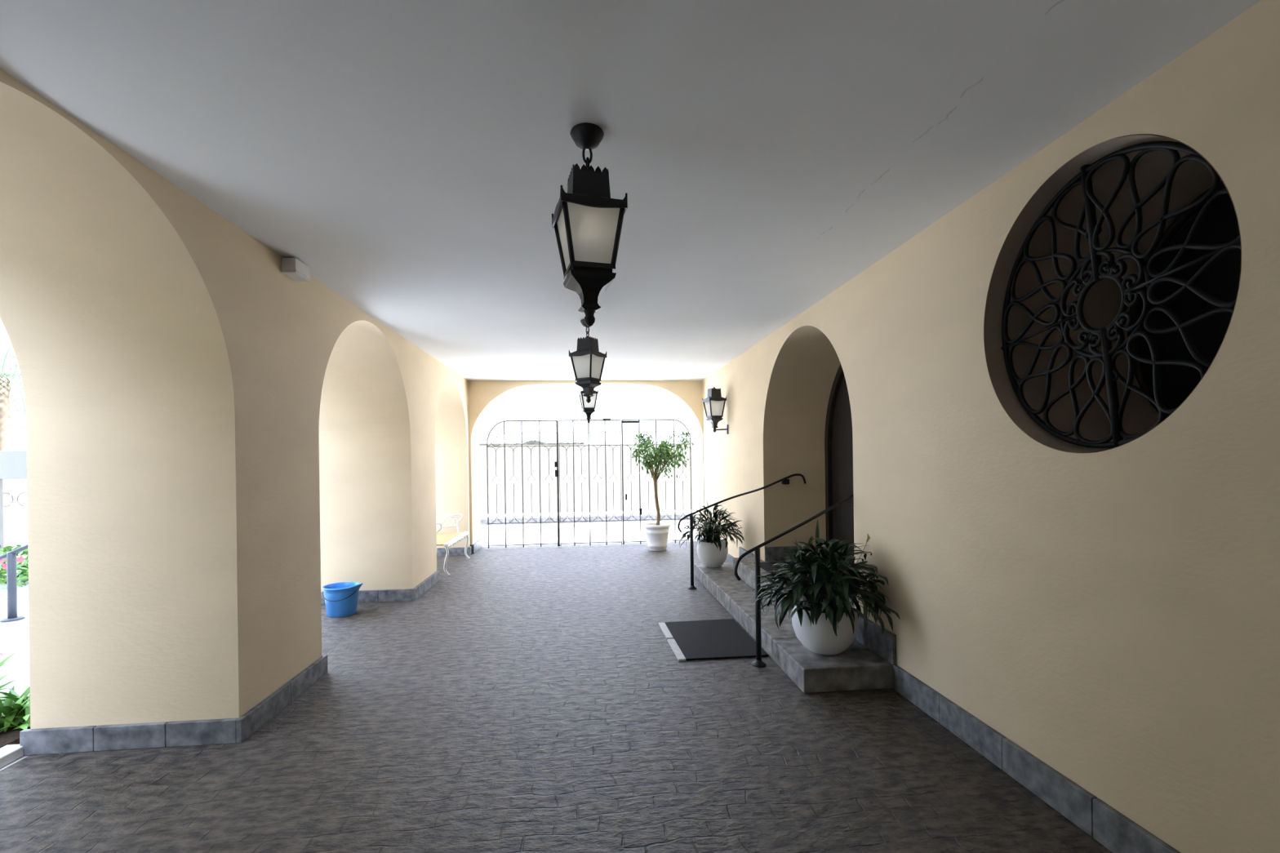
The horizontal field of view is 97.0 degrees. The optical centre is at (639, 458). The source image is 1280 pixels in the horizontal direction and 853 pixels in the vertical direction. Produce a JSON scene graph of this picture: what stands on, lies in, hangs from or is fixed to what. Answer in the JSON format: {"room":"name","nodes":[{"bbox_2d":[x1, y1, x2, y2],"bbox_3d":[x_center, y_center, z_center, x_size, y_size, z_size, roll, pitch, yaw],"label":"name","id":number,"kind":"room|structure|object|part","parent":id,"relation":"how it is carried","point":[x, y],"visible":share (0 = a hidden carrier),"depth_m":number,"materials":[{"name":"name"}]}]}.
{"room":"covered arcade entrance","nodes":[
{"label":"covered arcade entrance","id":0,"kind":"room"},
{"bbox_2d":[0,68,470,728],"bbox_3d":[-2.794,0.141,2.256,1.100,2.995,15.020,-1,0,-5],"label":"wall","id":1,"kind":"structure","parent":0,"point":[218,439],"depth_m":3.23,"materials":[{"name":"beige paint"}]},
{"bbox_2d":[19,546,471,755],"bbox_3d":[-2.774,1.571,2.256,1.160,0.135,15.020,-1,0,-5],"label":"baseboard","id":2,"kind":"structure","parent":1,"relation":"attached to","point":[226,731],"depth_m":3.22,"materials":[{"name":"grey stone"}]},
{"bbox_2d":[280,257,311,281],"bbox_3d":[-2.366,-1.303,3.896,0.100,0.100,0.210,-1,0,-5],"label":"junction box","id":3,"kind":"object","parent":1,"relation":"attached to","point":[293,268],"visible":1,"depth_m":3.83,"materials":[{"name":"white plastic"}]},
{"bbox_2d":[0,541,1112,852],"bbox_3d":[-0.300,1.664,2.772,6.080,0.120,15.980,-1,0,-5],"label":"floor","id":4,"kind":"structure","parent":0,"point":[533,699],"depth_m":3.03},
{"bbox_2d":[322,582,362,617],"bbox_3d":[-3.158,1.480,5.997,0.363,0.327,0.361,-1,0,-38],"label":"bucket","id":5,"kind":"object","parent":4,"relation":"on","point":[340,598],"visible":1,"depth_m":5.88,"materials":[{"name":"blue plastic"}]},
{"bbox_3d":[-3.152,1.418,5.901,0.347,0.097,0.172,-1,0,-5],"label":"bail handle","id":6,"kind":"part","parent":5,"relation":"part of","materials":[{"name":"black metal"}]},
{"bbox_2d":[435,511,470,576],"bbox_3d":[-3.045,1.187,8.549,0.654,0.917,1.404,-1,0,-5],"label":"garden bench","id":7,"kind":"object","parent":4,"relation":"on","point":[446,540],"visible":0.4,"depth_m":8.78,"materials":[{"name":"white metal"}]},
{"bbox_3d":[-3.024,1.014,7.869,0.528,0.380,0.026,-1,0,-5],"label":"arm panel","id":8,"kind":"part","parent":7,"relation":"part of","materials":[{"name":"white metal"}]},
{"bbox_3d":[-2.696,1.431,7.899,0.090,0.420,0.034,-1,0,-5],"label":"leg","id":9,"kind":"part","parent":7,"relation":"part of","materials":[{"name":"white metal"}]},
{"bbox_3d":[-3.152,1.016,9.222,0.528,0.380,0.026,-1,0,-5],"label":"arm panel","id":10,"kind":"part","parent":7,"relation":"part of","materials":[{"name":"white metal"}]},
{"bbox_3d":[-3.042,1.207,8.550,0.485,0.020,1.340,-1,0,-5],"label":"seat","id":11,"kind":"part","parent":7,"relation":"part of","materials":[{"name":"beige wood"}]},
{"bbox_3d":[-2.768,1.208,8.576,0.065,0.044,1.400,-1,0,-5],"label":"rail","id":12,"kind":"part","parent":7,"relation":"part of","materials":[{"name":"white metal"}]},
{"bbox_3d":[-2.825,1.432,9.253,0.090,0.420,0.034,-1,0,-5],"label":"leg","id":13,"kind":"part","parent":7,"relation":"part of","materials":[{"name":"white metal"}]},
{"bbox_2d":[486,420,559,548],"bbox_3d":[-2.132,0.454,10.342,1.296,2.321,0.065,-1,0,-5],"label":"iron gate","id":14,"kind":"object","parent":4,"relation":"on","point":[556,464],"visible":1,"depth_m":10.34,"materials":[{"name":"black metal"}]},
{"bbox_3d":[-2.156,-0.524,10.343,1.275,0.366,0.019,-1,0,-5],"label":"rail","id":15,"kind":"part","parent":14,"relation":"part of","materials":[{"name":"metal"}]},
{"bbox_3d":[-2.150,-0.351,10.344,1.268,0.252,0.011,-1,0,-5],"label":"rail","id":16,"kind":"part","parent":14,"relation":"part of","materials":[{"name":"metal"}]},
{"bbox_3d":[-2.147,-0.231,10.344,1.265,0.013,0.011,-1,0,-5],"label":"cross rail","id":17,"kind":"part","parent":14,"relation":"part of","materials":[{"name":"metal"}]},
{"bbox_3d":[-2.122,1.569,10.344,1.265,0.018,0.016,-1,0,-5],"label":"cross rail","id":18,"kind":"part","parent":14,"relation":"part of","materials":[{"name":"metal"}]},
{"bbox_3d":[-2.127,1.169,10.344,1.265,0.013,0.011,-1,0,-5],"label":"cross rail","id":19,"kind":"part","parent":14,"relation":"part of","materials":[{"name":"metal"}]},
{"bbox_2d":[558,418,622,546],"bbox_3d":[-0.912,0.427,10.455,1.137,2.340,0.050,-1,0,-5],"label":"iron gate","id":20,"kind":"object","parent":4,"relation":"on","point":[602,420],"visible":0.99,"depth_m":10.45,"materials":[{"name":"black metal"}]},
{"bbox_3d":[-0.925,-0.487,10.460,1.125,0.013,0.011,-1,0,-5],"label":"rail","id":21,"kind":"part","parent":20,"relation":"part of","materials":[{"name":"metal"}]},
{"bbox_3d":[-0.928,-0.712,10.460,1.125,0.022,0.019,-1,0,-5],"label":"rail","id":22,"kind":"part","parent":20,"relation":"part of","materials":[{"name":"metal"}]},
{"bbox_3d":[-0.922,-0.247,10.460,1.125,0.013,0.011,-1,0,-5],"label":"cross rail","id":23,"kind":"part","parent":20,"relation":"part of","materials":[{"name":"metal"}]},
{"bbox_3d":[-0.903,1.153,10.460,1.125,0.013,0.011,-1,0,-5],"label":"cross rail","id":24,"kind":"part","parent":20,"relation":"part of","materials":[{"name":"metal"}]},
{"bbox_3d":[-0.897,1.552,10.460,1.125,0.018,0.016,-1,0,-5],"label":"cross rail","id":25,"kind":"part","parent":20,"relation":"part of","materials":[{"name":"metal"}]},
{"bbox_2d":[621,419,692,544],"bbox_3d":[0.318,0.420,10.569,1.306,2.321,0.055,-1,0,-5],"label":"iron gate","id":26,"kind":"object","parent":4,"relation":"on","point":[628,420],"visible":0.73,"depth_m":10.54,"materials":[{"name":"black metal"}]},
{"bbox_3d":[0.309,-0.385,10.577,1.286,0.251,0.011,-1,0,-5],"label":"rail","id":27,"kind":"part","parent":26,"relation":"part of","materials":[{"name":"metal"}]},
{"bbox_3d":[0.310,-0.568,10.577,1.292,0.345,0.019,-1,0,-5],"label":"rail","id":28,"kind":"part","parent":26,"relation":"part of","materials":[{"name":"metal"}]},
{"bbox_3d":[0.309,-0.264,10.577,1.282,0.013,0.011,-1,0,-5],"label":"cross rail","id":29,"kind":"part","parent":26,"relation":"part of","materials":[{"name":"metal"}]},
{"bbox_3d":[0.328,1.136,10.577,1.282,0.013,0.011,-1,0,-5],"label":"cross rail","id":30,"kind":"part","parent":26,"relation":"part of","materials":[{"name":"metal"}]},
{"bbox_3d":[0.333,1.536,10.577,1.282,0.018,0.016,-1,0,-5],"label":"cross rail","id":31,"kind":"part","parent":26,"relation":"part of","materials":[{"name":"metal"}]},
{"bbox_2d":[629,426,698,551],"bbox_3d":[0.416,0.516,9.873,1.257,2.157,0.797,-1,0,-5],"label":"potted tree","id":32,"kind":"object","parent":4,"relation":"on","point":[656,533],"visible":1,"depth_m":9.82,"materials":[{"name":"green plant"}]},
{"bbox_3d":[0.303,1.369,9.931,0.476,0.455,0.476,-1,0,-5],"label":"pot","id":33,"kind":"part","parent":32,"relation":"part of","materials":[{"name":"white ceramic"}]},
{"bbox_3d":[0.407,-0.102,9.873,1.259,0.921,0.798,-1,0,-5],"label":"crown","id":34,"kind":"part","parent":32,"relation":"part of","materials":[{"name":"green plant"}]},
{"bbox_2d":[658,618,767,661],"bbox_3d":[0.600,1.584,5.014,0.753,0.016,1.035,-1,0,-5],"label":"floor mat","id":35,"kind":"object","parent":4,"relation":"on","point":[712,639],"visible":1,"depth_m":4.92,"materials":[{"name":"black rubber"}]},
{"bbox_2d":[677,473,806,589],"bbox_3d":[1.222,0.883,6.824,1.531,1.400,0.143,-1,0,11],"label":"handrail","id":36,"kind":"object","parent":4,"relation":"on","point":[784,481],"visible":1,"depth_m":6.92,"materials":[{"name":"black metal"}]},
{"bbox_3d":[0.636,1.141,6.939,0.042,0.900,0.042,-1,0,-5],"label":"post","id":37,"kind":"part","parent":36,"relation":"part of","materials":[{"name":"black metal"}]},
{"bbox_3d":[1.218,0.537,6.825,1.531,0.706,0.142,-1,0,11],"label":"rail","id":38,"kind":"part","parent":36,"relation":"part of","materials":[{"name":"black metal"}]},
{"bbox_2d":[733,493,853,666],"bbox_3d":[1.378,0.885,4.456,1.329,1.393,0.110,-1,0,-11],"label":"handrail","id":39,"kind":"object","parent":4,"relation":"on","point":[758,662],"visible":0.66,"depth_m":4.35,"materials":[{"name":"black metal"}]},
{"bbox_3d":[0.911,1.138,4.366,0.042,0.900,0.042,-1,0,-5],"label":"post","id":40,"kind":"part","parent":39,"relation":"part of","materials":[{"name":"black metal"}]},
{"bbox_3d":[1.374,0.558,4.451,1.329,0.740,0.062,-1,0,-11],"label":"rail","id":41,"kind":"part","parent":39,"relation":"part of","materials":[{"name":"black metal"}]},
{"bbox_2d":[693,562,895,693],"bbox_3d":[1.248,1.500,5.802,0.659,0.165,3.920,-1,0,-5],"label":"step","id":42,"kind":"structure","parent":4,"relation":"on","point":[858,668],"depth_m":4.18,"materials":[{"name":"stone"}]},
{"bbox_2d":[678,497,744,568],"bbox_3d":[0.943,0.970,7.480,0.879,0.905,0.973,-1,0,-5],"label":"bowl planter","id":43,"kind":"object","parent":42,"relation":"on","point":[712,551],"visible":0.94,"depth_m":7.33,"materials":[{"name":"ceramic"}]},
{"bbox_2d":[697,539,728,568],"bbox_3d":[0.956,1.252,7.472,0.410,0.340,0.410,-1,0,-5],"label":"bowl","id":44,"kind":"object","parent":43,"relation":"on","point":[708,554],"depth_m":7.32,"materials":[{"name":"ceramic"}]},
{"bbox_2d":[733,557,806,617],"bbox_3d":[1.427,1.318,5.744,0.309,0.195,2.570,-1,0,-5],"label":"step","id":45,"kind":"structure","parent":42,"relation":"on","point":[746,567],"depth_m":6.39,"materials":[{"name":"stone"}]},
{"bbox_2d":[754,561,829,587],"bbox_3d":[1.813,1.208,5.846,0.820,0.014,1.600,-1,0,-5],"label":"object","id":46,"kind":"structure","parent":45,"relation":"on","point":[765,566],"depth_m":6.37,"materials":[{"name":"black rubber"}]},
{"bbox_2d":[752,519,900,655],"bbox_3d":[1.258,0.945,4.185,0.895,0.946,1.135,-1,0,-5],"label":"bowl planter","id":47,"kind":"object","parent":42,"relation":"on","point":[826,623],"visible":1,"depth_m":3.99,"materials":[{"name":"ceramic"}]},
{"bbox_2d":[791,600,858,655],"bbox_3d":[1.364,1.251,4.181,0.470,0.330,0.470,-1,0,-5],"label":"bowl","id":48,"kind":"object","parent":47,"relation":"on","point":[820,638],"depth_m":4.00,"materials":[{"name":"ceramic"}]},
{"bbox_2d":[467,380,704,553],"bbox_3d":[-1.051,-0.008,10.347,6.100,3.245,0.760,-1,0,-5],"label":"wall","id":49,"kind":"structure","parent":0,"point":[483,396],"depth_m":10.14,"materials":[{"name":"beige paint"}]},
{"bbox_2d":[470,533,702,554],"bbox_3d":[-0.924,1.533,10.342,4.110,0.160,0.790,-1,0,-5],"label":"baseboard","id":50,"kind":"structure","parent":49,"relation":"attached to","point":[477,545],"depth_m":10.13,"materials":[{"name":"grey stone"}]},
{"bbox_2d":[0,0,1260,380],"bbox_3d":[-0.258,-1.517,2.398,6.220,0.250,15.220,-1,0,-5],"label":"ceiling","id":51,"kind":"structure","parent":0,"point":[415,156],"depth_m":2.35,"materials":[{"name":"white paint"}]},
{"bbox_2d":[568,319,606,403],"bbox_3d":[-0.521,-0.974,5.677,0.274,0.828,0.274,-1,0,30],"label":"hanging lantern","id":52,"kind":"object","parent":51,"relation":"hanging from","point":[588,362],"visible":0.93,"depth_m":5.62,"materials":[{"name":"black metal"}]},
{"bbox_3d":[-0.660,-0.913,5.639,0.067,0.243,0.015,-1,0,-15],"label":"corner post","id":53,"kind":"part","parent":52,"relation":"part of","materials":[{"name":"black metal"}]},
{"bbox_3d":[-0.569,-0.914,5.593,0.238,0.240,0.040,-1,0,30],"label":"pane","id":54,"kind":"part","parent":52,"relation":"part of","materials":[{"name":"white glass"}]},
{"bbox_3d":[-0.525,-1.209,5.677,0.150,0.052,0.150,-1,0,30],"label":"crown","id":55,"kind":"part","parent":52,"relation":"part of","materials":[{"name":"black metal"}]},
{"bbox_3d":[-0.519,-0.774,5.677,0.192,0.058,0.192,-1,0,30],"label":"moulding","id":56,"kind":"part","parent":52,"relation":"part of","materials":[{"name":"black metal"}]},
{"bbox_3d":[-0.482,-0.915,5.538,0.015,0.243,0.067,-1,0,-15],"label":"corner post","id":57,"kind":"part","parent":52,"relation":"part of","materials":[{"name":"black metal"}]},
{"bbox_3d":[-0.436,-0.916,5.630,0.040,0.240,0.238,-1,0,30],"label":"pane","id":58,"kind":"part","parent":52,"relation":"part of","materials":[{"name":"white glass"}]},
{"bbox_3d":[-0.381,-0.917,5.716,0.067,0.243,0.015,-1,0,-15],"label":"corner post","id":59,"kind":"part","parent":52,"relation":"part of","materials":[{"name":"black metal"}]},
{"bbox_2d":[578,388,598,423],"bbox_3d":[-0.813,-0.970,8.914,0.274,0.828,0.274,-1,0,-13],"label":"hanging lantern","id":60,"kind":"object","parent":51,"relation":"hanging from","point":[588,409],"visible":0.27,"depth_m":8.83,"materials":[{"name":"black metal"}]},
{"bbox_3d":[-0.888,-0.910,8.791,0.015,0.243,0.067,-1,0,32],"label":"corner post","id":61,"kind":"part","parent":60,"relation":"part of","materials":[{"name":"black metal"}]},
{"bbox_3d":[-0.810,-0.770,8.914,0.192,0.058,0.192,-1,0,-13],"label":"moulding","id":62,"kind":"part","parent":60,"relation":"part of","materials":[{"name":"black metal"}]},
{"bbox_3d":[-0.790,-0.911,8.820,0.238,0.240,0.040,-1,0,-13],"label":"pane","id":63,"kind":"part","parent":60,"relation":"part of","materials":[{"name":"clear glass"}]},
{"bbox_3d":[-0.689,-0.913,8.838,0.067,0.243,0.015,-1,0,32],"label":"corner post","id":64,"kind":"part","parent":60,"relation":"part of","materials":[{"name":"black metal"}]},
{"bbox_2d":[551,122,627,326],"bbox_3d":[-0.220,-0.978,2.411,0.274,0.828,0.274,-1,0,-16],"label":"hanging lantern","id":65,"kind":"object","parent":51,"relation":"hanging from","point":[587,223],"visible":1,"depth_m":2.33,"materials":[{"name":"black metal"}]},
{"bbox_3d":[-0.346,-0.917,2.481,0.067,0.243,0.015,-1,0,29],"label":"corner post","id":66,"kind":"part","parent":65,"relation":"part of","materials":[{"name":"black metal"}]},
{"bbox_3d":[-0.312,-0.918,2.384,0.040,0.240,0.238,-1,0,-16],"label":"pane","id":67,"kind":"part","parent":65,"relation":"part of","materials":[{"name":"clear glass"}]},
{"bbox_3d":[-0.288,-0.918,2.284,0.015,0.243,0.067,-1,0,29],"label":"corner post","id":68,"kind":"part","parent":65,"relation":"part of","materials":[{"name":"black metal"}]},
{"bbox_3d":[-0.223,-1.213,2.411,0.150,0.052,0.150,-1,0,-16],"label":"crown","id":69,"kind":"part","parent":65,"relation":"part of","materials":[{"name":"black metal"}]},
{"bbox_3d":[-0.217,-0.778,2.411,0.192,0.058,0.192,-1,0,-16],"label":"moulding","id":70,"kind":"part","parent":65,"relation":"part of","materials":[{"name":"black metal"}]},
{"bbox_3d":[-0.192,-0.919,2.318,0.238,0.240,0.040,-1,0,-16],"label":"pane","id":71,"kind":"part","parent":65,"relation":"part of","materials":[{"name":"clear glass"}]},
{"bbox_3d":[-0.092,-0.921,2.342,0.067,0.243,0.015,-1,0,29],"label":"corner post","id":72,"kind":"part","parent":65,"relation":"part of","materials":[{"name":"black metal"}]},
{"bbox_2d":[702,0,1279,852],"bbox_3d":[2.293,0.071,2.739,0.880,2.995,15.020,-1,0,-5],"label":"wall","id":73,"kind":"structure","parent":0,"point":[1113,615],"depth_m":2.44,"materials":[{"name":"beige paint"}]},
{"bbox_2d":[702,386,728,434],"bbox_3d":[1.135,-0.717,8.402,0.339,0.702,0.274,-1,0,-16],"label":"wall lantern","id":74,"kind":"object","parent":73,"relation":"attached to","point":[714,403],"visible":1,"depth_m":8.32,"materials":[{"name":"black metal"}]},
{"bbox_3d":[1.010,-0.746,8.365,0.040,0.240,0.238,-1,0,-16],"label":"pane","id":75,"kind":"part","parent":74,"relation":"part of","materials":[{"name":"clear glass"}]},
{"bbox_3d":[1.034,-0.746,8.265,0.015,0.243,0.067,-1,0,29],"label":"corner post","id":76,"kind":"part","parent":74,"relation":"part of","materials":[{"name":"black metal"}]},
{"bbox_3d":[1.105,-0.606,8.393,0.192,0.058,0.192,-1,0,-16],"label":"moulding","id":77,"kind":"part","parent":74,"relation":"part of","materials":[{"name":"black metal"}]},
{"bbox_3d":[1.130,-0.748,8.299,0.238,0.240,0.040,-1,0,-16],"label":"pane","id":78,"kind":"part","parent":74,"relation":"part of","materials":[{"name":"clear glass"}]},
{"bbox_3d":[1.230,-0.749,8.323,0.067,0.243,0.015,-1,0,29],"label":"corner post","id":79,"kind":"part","parent":74,"relation":"part of","materials":[{"name":"black metal"}]},
{"bbox_2d":[824,364,854,567],"bbox_3d":[2.383,-0.047,5.690,0.140,2.508,2.276,-1,0,-5],"label":"door","id":80,"kind":"structure","parent":73,"relation":"in","point":[838,440],"depth_m":6.50,"materials":[{"name":"brown wood"}]},
{"bbox_3d":[2.393,-0.047,5.691,0.120,2.508,2.276,-1,0,-5],"label":"frame","id":81,"kind":"part","parent":80,"relation":"part of","materials":[{"name":"brown wood"}]},
{"bbox_3d":[2.336,0.363,6.178,0.017,1.410,0.734,-1,0,-5],"label":"raised panel","id":82,"kind":"part","parent":80,"relation":"part of","materials":[{"name":"brown wood"}]},
{"bbox_2d":[702,538,1180,852],"bbox_3d":[2.295,1.304,2.737,0.910,0.530,15.020,-1,0,-5],"label":"baseboard","id":83,"kind":"structure","parent":73,"relation":"attached to","point":[1113,830],"depth_m":2.75,"materials":[{"name":"grey stone"}]},
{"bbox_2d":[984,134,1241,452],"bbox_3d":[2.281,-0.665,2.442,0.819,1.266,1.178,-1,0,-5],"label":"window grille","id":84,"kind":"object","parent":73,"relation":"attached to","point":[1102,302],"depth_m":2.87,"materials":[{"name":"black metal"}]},
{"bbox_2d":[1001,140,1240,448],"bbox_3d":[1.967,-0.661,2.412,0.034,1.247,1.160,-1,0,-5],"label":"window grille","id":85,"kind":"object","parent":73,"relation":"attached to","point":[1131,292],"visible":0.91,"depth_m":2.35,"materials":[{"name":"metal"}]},
{"bbox_2d":[1127,179,1240,417],"bbox_3d":[2.707,-0.671,2.482,0.040,1.270,1.182,-1,0,-5],"label":"window","id":86,"kind":"structure","parent":73,"relation":"in","point":[1220,225],"depth_m":2.77,"materials":[{"name":"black glass"}]},
{"label":"outside","id":87,"kind":"structure","parent":0,"visible":0},
{"bbox_2d":[0,560,30,770],"bbox_3d":[-20.522,1.944,-11.601,36.900,0.115,40.780,-1,0,-5],"label":"garden","id":88,"kind":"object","parent":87,"point":[14,635],"depth_m":5.00,"materials":[{"name":"white"}]},
{"bbox_2d":[0,450,26,566],"bbox_3d":[-10.954,0.820,8.905,3.450,1.860,0.300,-1,0,-5],"label":"portico","id":89,"kind":"object","parent":88,"relation":"on","point":[13,464],"visible":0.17,"depth_m":8.87,"materials":[{"name":"white"}]},
{"bbox_2d":[0,544,27,622],"bbox_3d":[-6.606,1.141,5.952,1.818,1.100,0.180,-1,0,-5],"label":"handrail","id":90,"kind":"object","parent":88,"relation":"on","point":[11,569],"visible":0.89,"depth_m":5.93,"materials":[{"name":"grey metal"}]},
{"bbox_3d":[-6.603,1.341,5.952,0.072,0.700,0.072,-1,0,-5],"label":"post","id":91,"kind":"part","parent":90,"relation":"part of","materials":[{"name":"grey metal"}]},
{"bbox_3d":[-6.608,1.000,5.952,1.818,0.820,0.044,-1,0,-5],"label":"rail","id":92,"kind":"part","parent":90,"relation":"part of","materials":[{"name":"grey metal"}]},
{"bbox_2d":[0,544,28,599],"bbox_3d":[-8.076,1.419,7.432,2.078,0.632,1.165,-1,0,-5],"label":"hedge","id":93,"kind":"object","parent":88,"relation":"on","point":[23,575],"visible":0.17,"depth_m":7.14,"materials":[{"name":"green plant"}]},
{"bbox_2d":[0,696,30,768],"bbox_3d":[-3.772,1.627,1.448,1.020,0.060,4.800,-1,0,-5],"label":"flower bed","id":94,"kind":"object","parent":88,"relation":"on","point":[11,750],"visible":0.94,"depth_m":3.14,"materials":[{"name":"stone"}]},
{"bbox_2d":[0,651,17,703],"bbox_3d":[-4.368,1.397,3.571,0.543,0.445,0.602,-1,0,36],"label":"plant","id":95,"kind":"object","parent":94,"relation":"on","point":[3,661],"visible":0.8,"depth_m":3.73,"materials":[{"name":"green plant"}]},
{"bbox_2d":[0,685,30,732],"bbox_3d":[-3.764,1.489,3.373,0.639,0.235,0.553,-1,0,-5],"label":"plant","id":96,"kind":"object","parent":94,"relation":"on","point":[20,712],"visible":0.66,"depth_m":3.38,"materials":[{"name":"green plant"}]},
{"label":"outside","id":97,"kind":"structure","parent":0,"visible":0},
{"bbox_2d":[13,520,696,557],"bbox_3d":[-3.316,1.726,35.232,80.000,0.120,49.220,-1,0,-5],"label":"road","id":98,"kind":"structure","parent":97,"point":[549,531],"depth_m":12.47,"materials":[{"name":"white"}]},
{"bbox_2d":[0,344,26,547],"bbox_3d":[-12.735,-0.240,11.198,2.726,4.037,2.834,-1,0,-5],"label":"palm tree","id":99,"kind":"object","parent":98,"relation":"on","point":[6,415],"visible":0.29,"depth_m":11.21,"materials":[{"name":"green plant"}]},
{"bbox_2d":[0,318,27,535],"bbox_3d":[-15.851,-1.743,13.306,5.400,7.120,0.320,-1,0,-5],"label":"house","id":100,"kind":"structure","parent":98,"relation":"on","point":[19,433],"depth_m":13.26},
{"bbox_2d":[3,482,27,549],"bbox_3d":[-12.088,1.116,10.907,3.239,1.300,0.040,-1,0,-5],"label":"fence","id":101,"kind":"object","parent":98,"relation":"on","point":[11,491],"visible":0.31,"depth_m":10.90,"materials":[{"name":"metal"}]},
{"bbox_2d":[14,512,695,536],"bbox_3d":[-1.422,1.565,15.232,80.000,0.150,1.400,-1,0,-5],"label":"street","id":102,"kind":"structure","parent":98,"relation":"on","point":[483,520],"depth_m":14.56,"materials":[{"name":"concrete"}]},
{"bbox_2d":[480,509,695,517],"bbox_3d":[-1.442,1.485,15.431,28.000,0.010,1.000,-1,0,-5],"label":"street","id":103,"kind":"structure","parent":102,"relation":"on","point":[680,511],"depth_m":15.32,"materials":[{"name":"white"}]},
{"bbox_2d":[479,443,695,514],"bbox_3d":[-1.503,0.536,15.929,28.000,1.890,0.200,-1,0,-5],"label":"wall","id":104,"kind":"structure","parent":103,"relation":"on","point":[628,463],"depth_m":15.81,"materials":[{"name":"white"}]},
{"bbox_2d":[479,439,584,445],"bbox_3d":[-4.528,-0.446,15.643,5.950,0.156,0.280,-1,0,-5],"label":"coping","id":105,"kind":"object","parent":104,"relation":"on","point":[531,442],"visible":0.35,"depth_m":15.65},
{"bbox_2d":[577,400,579,443],"bbox_3d":[-1.776,-0.051,16.506,0.055,3.350,0.055,-1,0,17],"label":"pole","id":106,"kind":"object","parent":98,"relation":"on","point":[578,401],"visible":0.35,"depth_m":16.48,"materials":[{"name":"white metal"}]}
]}

